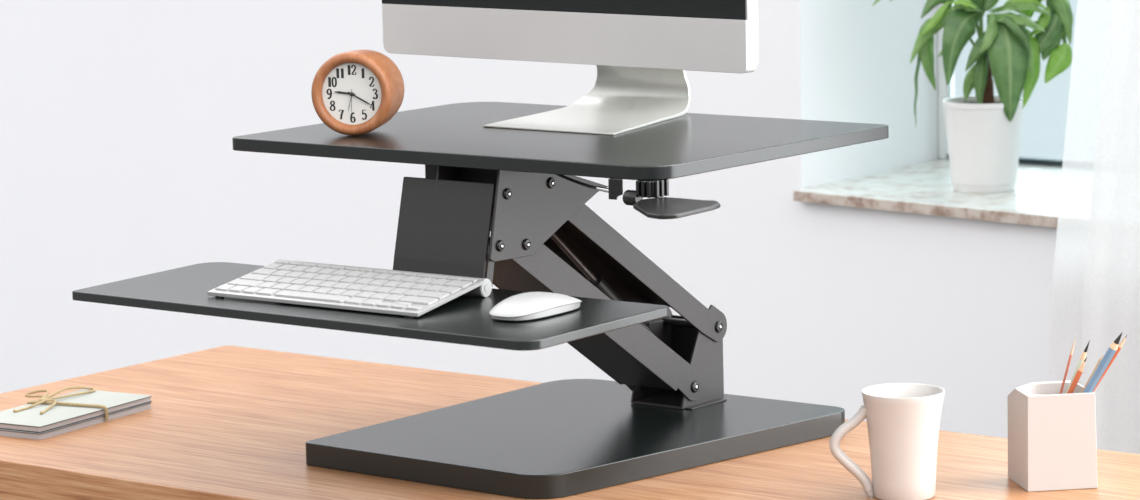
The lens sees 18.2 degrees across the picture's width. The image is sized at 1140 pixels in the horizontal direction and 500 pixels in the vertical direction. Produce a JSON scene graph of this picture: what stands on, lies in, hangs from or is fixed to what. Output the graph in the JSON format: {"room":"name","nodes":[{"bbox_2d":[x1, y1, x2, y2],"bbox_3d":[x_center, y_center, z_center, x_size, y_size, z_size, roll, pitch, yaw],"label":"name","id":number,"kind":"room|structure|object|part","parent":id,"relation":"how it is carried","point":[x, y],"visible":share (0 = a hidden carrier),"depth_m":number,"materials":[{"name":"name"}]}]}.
{"room":"home office","nodes":[
{"label":"home office","id":0,"kind":"room"},
{"bbox_2d":[0,0,938,402],"bbox_3d":[-1.426,-0.767,7.931,0.524,2.500,5.589,-9,11,-44],"label":"wall","id":1,"kind":"structure","parent":0,"point":[120,119],"depth_m":6.80,"materials":[{"name":"white paint"}]},
{"bbox_2d":[802,202,1056,437],"bbox_3d":[1.065,0.364,5.580,1.518,0.830,0.674,5,10,38],"label":"wall","id":2,"kind":"structure","parent":0,"point":[959,306],"depth_m":5.69,"materials":[{"name":"white paint"}]},
{"bbox_2d":[793,159,1061,227],"bbox_3d":[1.047,-0.056,5.510,1.516,0.019,0.693,5,10,38],"label":"window sill","id":3,"kind":"structure","parent":2,"relation":"on","point":[926,188],"depth_m":5.75,"materials":[{"name":"stone"}]},
{"bbox_2d":[872,0,1072,192],"bbox_3d":[0.655,-0.345,5.777,0.326,0.494,0.176,1,9,18],"label":"potted plant","id":4,"kind":"object","parent":3,"relation":"on","point":[983,130],"visible":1,"depth_m":5.74,"materials":[{"name":"green plant"}]},
{"bbox_3d":[0.646,-0.366,5.768,0.057,0.113,0.009,2,9,22],"label":"stem","id":5,"kind":"part","parent":4,"relation":"part of","materials":[{"name":"green plant"}]},
{"bbox_3d":[0.668,-0.348,5.756,0.009,0.079,0.010,-1,8,0],"label":"stem","id":6,"kind":"part","parent":4,"relation":"part of","materials":[{"name":"green plant"}]},
{"bbox_3d":[0.674,-0.172,5.784,0.134,0.147,0.134,-1,8,0],"label":"pot","id":7,"kind":"part","parent":4,"relation":"part of","materials":[{"name":"white ceramic"}]},
{"bbox_2d":[937,4,1062,165],"bbox_3d":[1.228,-0.777,5.683,1.491,1.350,0.030,5,10,38],"label":"window","id":8,"kind":"structure","parent":2,"relation":"in","point":[944,91],"depth_m":6.20,"materials":[{"name":"white paint"}]},
{"bbox_3d":[1.243,-0.114,5.780,1.457,0.008,0.028,5,10,38],"label":"frame rail","id":9,"kind":"part","parent":8,"relation":"part of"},
{"bbox_3d":[-4.848,1.445,1.965,20.000,0.020,14.600,5,10,38],"label":"floor","id":10,"kind":"structure","parent":0,"visible":0},
{"bbox_2d":[0,346,1139,499],"bbox_3d":[-0.025,0.615,4.290,1.732,0.750,0.747,5,10,38],"label":"desk","id":11,"kind":"object","parent":10,"relation":"on","point":[222,422],"visible":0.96,"depth_m":4.28,"materials":[{"name":"brown wood"}]},
{"bbox_2d":[0,402,151,439],"bbox_3d":[-0.645,0.212,4.515,0.112,0.008,0.228,4,10,30],"label":"notebook","id":12,"kind":"object","parent":11,"relation":"on","point":[3,432],"visible":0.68,"depth_m":4.45,"materials":[{"name":"paper"}]},
{"bbox_2d":[0,389,151,432],"bbox_3d":[-0.645,0.204,4.515,0.112,0.008,0.228,4,10,30],"label":"notebook","id":13,"kind":"object","parent":12,"relation":"on","point":[29,420],"visible":1,"depth_m":4.49,"materials":[{"name":"paper"}]},
{"bbox_2d":[13,386,107,420],"bbox_3d":[-0.658,0.198,4.547,0.118,0.026,0.154,-3,8,-14],"label":"twine","id":14,"kind":"object","parent":13,"relation":"attached to","point":[46,399],"visible":1,"depth_m":4.54,"materials":[{"name":"fabric"}]},
{"bbox_2d":[72,102,888,498],"bbox_3d":[-0.060,0.064,4.152,0.762,0.380,0.748,5,10,38],"label":"desk riser","id":15,"kind":"object","parent":11,"relation":"on","point":[666,409],"visible":0.97,"depth_m":4.13,"materials":[{"name":"black metal"}]},
{"bbox_2d":[207,259,491,317],"bbox_3d":[-0.249,0.042,3.990,0.337,0.022,0.169,5,10,38],"label":"keyboard","id":16,"kind":"object","parent":15,"relation":"on","point":[409,294],"visible":1,"depth_m":3.97,"materials":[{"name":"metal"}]},
{"bbox_2d":[311,49,403,134],"bbox_3d":[-0.252,-0.191,4.259,0.100,0.100,0.082,1,8,13],"label":"round clock","id":17,"kind":"object","parent":15,"relation":"on","point":[356,92],"visible":1,"depth_m":4.23,"materials":[{"name":"brown wood"}]},
{"bbox_2d":[72,262,667,350],"bbox_3d":[-0.235,0.059,3.979,0.694,0.010,0.264,5,10,38],"label":"keyboard tray","id":18,"kind":"object","parent":15,"relation":"on","point":[465,319],"depth_m":3.88,"materials":[{"name":"black laminate"}]},
{"bbox_2d":[489,292,581,320],"bbox_3d":[-0.037,0.058,3.843,0.061,0.022,0.128,5,10,36],"label":"computer mouse","id":19,"kind":"object","parent":15,"relation":"on","point":[529,305],"visible":1,"depth_m":3.81,"materials":[{"name":"white plastic"}]},
{"bbox_2d":[232,102,888,179],"bbox_3d":[-0.015,-0.134,4.240,0.643,0.016,0.474,5,10,38],"label":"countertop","id":20,"kind":"structure","parent":15,"relation":"on","point":[452,135],"depth_m":4.14,"materials":[{"name":"black laminate"}]},
{"bbox_2d":[382,0,757,134],"bbox_3d":[0.017,-0.410,4.323,0.583,0.504,0.259,6,11,40],"label":"computer monitor","id":21,"kind":"object","parent":15,"relation":"on","point":[641,51],"visible":1,"depth_m":4.31,"materials":[{"name":"silver metal"}]},
{"bbox_3d":[-0.017,-0.015,4.209,0.008,0.132,0.157,5,10,38],"label":"piston rod","id":22,"kind":"part","parent":15,"relation":"part of","materials":[{"name":"grey metal"}]},
{"bbox_3d":[0.012,0.224,4.265,0.438,0.028,0.524,5,10,38],"label":"plate","id":23,"kind":"part","parent":15,"relation":"part of","materials":[{"name":"black metal"}]},
{"bbox_3d":[0.014,0.077,4.239,0.086,0.256,0.369,5,10,38],"label":"arm","id":24,"kind":"part","parent":15,"relation":"part of"},
{"bbox_3d":[0.046,0.009,4.272,0.086,0.248,0.369,5,10,38],"label":"arm","id":25,"kind":"part","parent":15,"relation":"part of"},
{"bbox_3d":[0.069,-0.057,3.886,0.017,0.017,0.017,5,10,38],"label":"knob","id":26,"kind":"part","parent":15,"relation":"part of","materials":[{"name":"black plastic"}]},
{"bbox_3d":[0.090,-0.068,3.883,0.026,0.018,0.032,5,10,38],"label":"lever mount","id":27,"kind":"part","parent":15,"relation":"part of","materials":[{"name":"black plastic"}]},
{"bbox_3d":[0.100,-0.045,3.807,0.104,0.005,0.121,5,10,38],"label":"release lever","id":28,"kind":"part","parent":15,"relation":"part of","materials":[{"name":"black plastic"}]},
{"bbox_2d":[829,383,944,499],"bbox_3d":[0.360,0.216,3.948,0.119,0.120,0.093,-6,10,-30],"label":"mug","id":29,"kind":"object","parent":11,"relation":"on","point":[903,419],"visible":1,"depth_m":3.93,"materials":[{"name":"white ceramic"}]},
{"bbox_3d":[0.313,0.224,3.955,0.049,0.104,0.015,-1,8,0],"label":"handle","id":30,"kind":"part","parent":29,"relation":"part of","materials":[{"name":"white ceramic"}]},
{"bbox_2d":[1008,380,1097,491],"bbox_3d":[0.544,0.209,4.006,0.081,0.109,0.081,-3,8,-9],"label":"pencil holder","id":31,"kind":"object","parent":11,"relation":"on","point":[1052,445],"visible":0.98,"depth_m":3.97,"materials":[{"name":"white ceramic"}]},
{"bbox_2d":[1059,337,1075,393],"bbox_3d":[0.550,0.175,4.007,0.049,0.161,0.003,5,10,37],"label":"pencil","id":32,"kind":"object","parent":31,"relation":"in","point":[1071,352],"visible":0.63,"depth_m":3.99,"materials":[{"name":"wood"}]},
{"bbox_2d":[1067,357,1086,393],"bbox_3d":[0.550,0.187,3.997,0.073,0.142,0.006,5,10,38],"label":"pencil","id":33,"kind":"object","parent":31,"relation":"in","point":[1081,368],"visible":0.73,"depth_m":3.97,"materials":[{"name":"orange paint"}]},
{"bbox_2d":[1066,340,1089,393],"bbox_3d":[0.556,0.177,4.007,0.068,0.158,0.006,4,10,33],"label":"pencil","id":34,"kind":"object","parent":31,"relation":"in","point":[1083,356],"visible":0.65,"depth_m":3.98,"materials":[{"name":"paint"}]},
{"bbox_2d":[1081,355,1103,392],"bbox_3d":[0.565,0.185,4.000,0.086,0.144,0.005,6,11,39],"label":"pencil","id":35,"kind":"object","parent":31,"relation":"in","point":[1100,359],"visible":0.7,"depth_m":3.97,"materials":[{"name":"beige paint"}]},
{"bbox_2d":[1083,333,1121,392],"bbox_3d":[0.571,0.173,3.980,0.109,0.175,0.009,5,10,38],"label":"pencil","id":36,"kind":"object","parent":31,"relation":"in","point":[1112,349],"visible":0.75,"depth_m":3.95,"materials":[{"name":"blue paint"}]},
{"bbox_2d":[1093,336,1126,391],"bbox_3d":[0.578,0.173,3.998,0.112,0.167,0.005,5,10,37],"label":"pencil","id":37,"kind":"object","parent":31,"relation":"in","point":[1120,345],"visible":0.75,"depth_m":3.96,"materials":[{"name":"orange paint"}]},
{"bbox_3d":[1.692,-0.402,4.946,0.161,2.500,0.685,5,10,38],"label":"wall","id":38,"kind":"structure","parent":0,"visible":0},
{"bbox_3d":[1.086,-1.501,4.842,1.150,0.024,0.132,5,10,38],"label":"curtain rod","id":39,"kind":"object","parent":38,"relation":"attached to","visible":0},
{"bbox_2d":[1050,0,1109,383],"bbox_3d":[1.076,-0.341,4.969,0.956,2.300,0.016,5,10,38],"label":"sheer curtain","id":40,"kind":"object","parent":39,"relation":"hanging from","point":[1091,22],"visible":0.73,"depth_m":5.27,"materials":[{"name":"white fabric"}]},
{"bbox_2d":[1081,0,1139,453],"bbox_3d":[1.079,-0.333,4.910,0.878,2.300,0.016,5,10,38],"label":"sheer curtain","id":41,"kind":"object","parent":39,"relation":"hanging from","point":[1111,294],"visible":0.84,"depth_m":5.19,"materials":[{"name":"white fabric"}]}
]}

